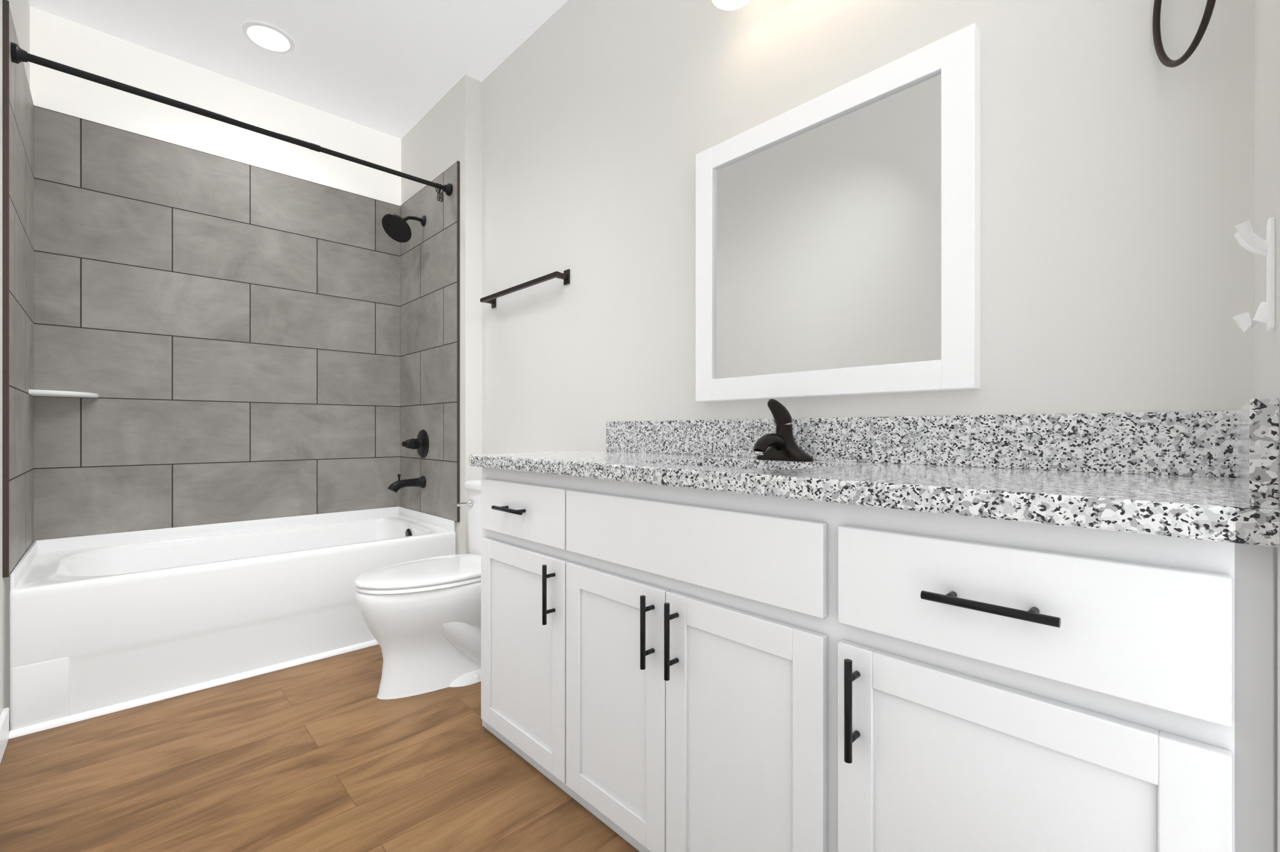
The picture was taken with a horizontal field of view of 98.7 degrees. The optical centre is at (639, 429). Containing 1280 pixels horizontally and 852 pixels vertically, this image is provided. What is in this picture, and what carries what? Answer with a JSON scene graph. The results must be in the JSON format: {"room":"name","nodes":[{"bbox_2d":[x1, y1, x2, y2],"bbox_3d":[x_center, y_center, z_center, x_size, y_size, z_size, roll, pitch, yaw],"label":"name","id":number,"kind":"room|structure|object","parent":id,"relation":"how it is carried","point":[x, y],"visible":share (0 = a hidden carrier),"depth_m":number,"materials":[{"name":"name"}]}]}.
{"room":"bathroom","nodes":[
{"label":"bathroom","id":0,"kind":"room"},
{"bbox_2d":[0,0,29,719],"bbox_3d":[-1.343,-0.399,0.901,0.188,2.758,3.712,0,0,-44],"label":"wall","id":1,"kind":"structure","parent":0,"point":[20,10],"depth_m":1.74,"materials":[{"name":"white paint"}]},
{"bbox_2d":[0,707,9,763],"bbox_3d":[-1.078,0.930,0.770,0.014,0.100,2.696,0,0,-44],"label":"baseboard","id":2,"kind":"structure","parent":1,"relation":"attached to","point":[4,725],"depth_m":1.63,"materials":[{"name":"white wood"}]},
{"bbox_2d":[9,6,33,574],"bbox_3d":[-2.280,-0.448,2.024,0.012,1.829,0.770,0,0,-44],"label":"tile","id":3,"kind":"structure","parent":1,"relation":"attached to","point":[21,320],"depth_m":1.99,"materials":[{"name":"grey tile"}]},
{"bbox_2d":[10,41,452,201],"bbox_3d":[-1.523,-1.218,2.327,1.499,0.106,0.060,0,0,-44],"label":"shower rod","id":4,"kind":"object","parent":3,"relation":"attached to","point":[19,54],"visible":1,"depth_m":2.14,"materials":[{"name":"black metal"}]},
{"bbox_2d":[2,0,459,577],"bbox_3d":[-1.467,-0.449,2.267,1.524,1.831,0.004,0,0,-44],"label":"trim","id":5,"kind":"structure","parent":1,"relation":"attached to","point":[5,287],"depth_m":1.75,"materials":[{"name":"brown"}]},
{"bbox_2d":[30,6,401,545],"bbox_3d":[-2.038,-0.399,2.936,2.000,2.758,0.188,0,0,-44],"label":"wall","id":6,"kind":"structure","parent":0,"point":[67,42],"depth_m":2.69,"materials":[{"name":"white paint"}]},
{"bbox_2d":[28,389,99,398],"bbox_3d":[-2.404,-0.151,2.303,0.195,0.018,0.195,0,0,-44],"label":"corner shelf","id":7,"kind":"object","parent":6,"relation":"attached to","point":[36,392],"visible":1,"depth_m":2.26,"materials":[{"name":"white ceramic"}]},
{"bbox_2d":[33,105,399,541],"bbox_3d":[-2.005,-0.448,2.829,1.500,1.829,0.012,0,0,-44],"label":"tile","id":8,"kind":"structure","parent":6,"relation":"attached to","point":[220,335],"depth_m":2.69,"materials":[{"name":"grey tile"}]},
{"bbox_2d":[28,0,568,138],"bbox_3d":[-0.754,-1.818,1.596,2.000,0.080,3.900,0,0,-44],"label":"ceiling","id":9,"kind":"structure","parent":0,"point":[400,69],"depth_m":2.51,"materials":[{"name":"white paint"}]},
{"bbox_2d":[241,21,295,53],"bbox_3d":[-1.682,-1.774,2.493,0.204,0.007,0.204,0,0,-44],"label":"recessed light","id":10,"kind":"object","parent":9,"relation":"in","point":[268,37],"visible":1,"depth_m":2.49,"materials":[{"name":"white plastic"}]},
{"bbox_2d":[0,644,639,851],"bbox_3d":[-0.754,1.010,1.596,2.000,0.060,3.900,0,0,-44],"label":"floor","id":11,"kind":"structure","parent":0,"point":[334,753],"depth_m":1.54,"materials":[{"name":"brown wood"}]},
{"bbox_2d":[9,506,455,730],"bbox_3d":[-1.737,0.722,2.550,1.498,0.517,0.761,0,0,-44],"label":"bathtub","id":12,"kind":"object","parent":11,"relation":"on","point":[99,621],"visible":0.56,"depth_m":2.17,"materials":[{"name":"white ceramic"}]},
{"bbox_2d":[8,639,378,738],"bbox_3d":[-1.468,0.971,2.269,1.496,0.019,0.019,0,0,-44],"label":"trim","id":13,"kind":"structure","parent":12,"relation":"attached to","point":[39,727],"depth_m":2.03,"materials":[{"name":"white wood"}]},
{"bbox_2d":[354,479,482,699],"bbox_3d":[-0.751,0.604,2.215,0.730,0.752,0.482,0,0,-44],"label":"toilet","id":14,"kind":"object","parent":11,"relation":"on","point":[422,618],"visible":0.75,"depth_m":2.04,"materials":[{"name":"white ceramic"}]},
{"bbox_2d":[481,467,1274,851],"bbox_3d":[0.223,0.549,1.346,0.532,0.862,1.723,0,0,-44],"label":"bathroom vanity","id":15,"kind":"object","parent":11,"relation":"on","point":[669,669],"visible":0.94,"depth_m":0.87,"materials":[{"name":"white wood"}]},
{"bbox_2d":[469,398,1279,547],"bbox_3d":[0.227,0.043,1.351,0.519,0.150,1.728,0,0,-44],"label":"countertop","id":16,"kind":"structure","parent":15,"relation":"on","point":[1208,475],"depth_m":0.99,"materials":[{"name":"stone"}]},
{"bbox_2d":[753,398,813,461],"bbox_3d":[0.344,-0.002,1.415,0.160,0.162,0.162,0,0,-44],"label":"faucet","id":17,"kind":"object","parent":16,"relation":"on","point":[782,444],"visible":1,"depth_m":1.43,"materials":[{"name":"black metal"}]},
{"bbox_2d":[401,0,1254,554],"bbox_3d":[-0.071,-0.399,2.120,0.288,2.758,3.712,0,0,-44],"label":"wall","id":18,"kind":"structure","parent":0,"point":[574,137],"depth_m":1.43,"materials":[{"name":"white paint"}]},
{"bbox_2d":[400,161,456,521],"bbox_3d":[-1.188,-0.448,3.070,0.012,1.829,0.770,0,0,-44],"label":"tile","id":19,"kind":"structure","parent":18,"relation":"attached to","point":[428,327],"depth_m":3.02,"materials":[{"name":"grey tile"}]},
{"bbox_2d":[381,213,426,242],"bbox_3d":[-1.291,-1.118,3.013,0.214,0.167,0.159,0,0,-44],"label":"shower head","id":20,"kind":"object","parent":19,"relation":"attached to","point":[396,227],"visible":1,"depth_m":2.99},
{"bbox_2d":[387,473,426,493],"bbox_3d":[-1.285,0.291,3.021,0.194,0.103,0.068,0,0,-44],"label":"tub spout","id":21,"kind":"object","parent":19,"relation":"attached to","point":[397,485],"visible":1,"depth_m":3.01,"materials":[{"name":"black metal"}]},
{"bbox_2d":[401,429,428,458],"bbox_3d":[-1.261,0.077,3.053,0.116,0.160,0.160,0,0,-44],"label":"shower valve","id":22,"kind":"object","parent":19,"relation":"attached to","point":[420,443],"visible":1,"depth_m":3.05,"materials":[{"name":"black metal"}]},
{"bbox_2d":[480,269,569,308],"bbox_3d":[-0.533,-0.632,2.472,0.068,0.060,0.640,0,0,-44],"label":"towel bar","id":23,"kind":"object","parent":18,"relation":"attached to","point":[491,299],"visible":1,"depth_m":2.38,"materials":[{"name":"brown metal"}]},
{"bbox_2d":[711,0,749,10],"bbox_3d":[0.402,-1.301,1.415,0.179,0.198,0.580,0,0,-44],"label":"sconce","id":24,"kind":"object","parent":18,"relation":"attached to","point":[729,5],"visible":1,"depth_m":1.58,"materials":[{"name":"white glass"}]},
{"bbox_2d":[695,23,980,401],"bbox_3d":[0.456,-0.475,1.456,0.044,0.772,0.772,0,0,-44],"label":"mirror","id":25,"kind":"object","parent":18,"relation":"attached to","point":[837,240],"visible":1,"depth_m":1.36,"materials":[{"name":"white mirror"}]},
{"bbox_2d":[1152,0,1216,67],"bbox_3d":[0.904,-0.742,0.912,0.150,0.265,0.085,0,0,-44],"label":"towel ring","id":26,"kind":"object","parent":18,"relation":"attached to","point":[1165,60],"visible":1,"depth_m":0.93,"materials":[{"name":"brown metal"}]},
{"bbox_2d":[1254,0,1279,851],"bbox_3d":[0.511,-0.399,0.266,1.612,2.758,0.230,0,0,-44],"label":"wall","id":27,"kind":"structure","parent":0,"point":[1267,155],"depth_m":0.66,"materials":[{"name":"white paint"}]},
{"bbox_2d":[1232,217,1274,332],"bbox_3d":[0.685,-0.170,0.613,0.053,0.120,0.033,0,0,-44],"label":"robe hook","id":28,"kind":"object","parent":27,"relation":"attached to","point":[1247,237],"visible":0.98,"depth_m":0.60,"materials":[{"name":"white"}]}
]}

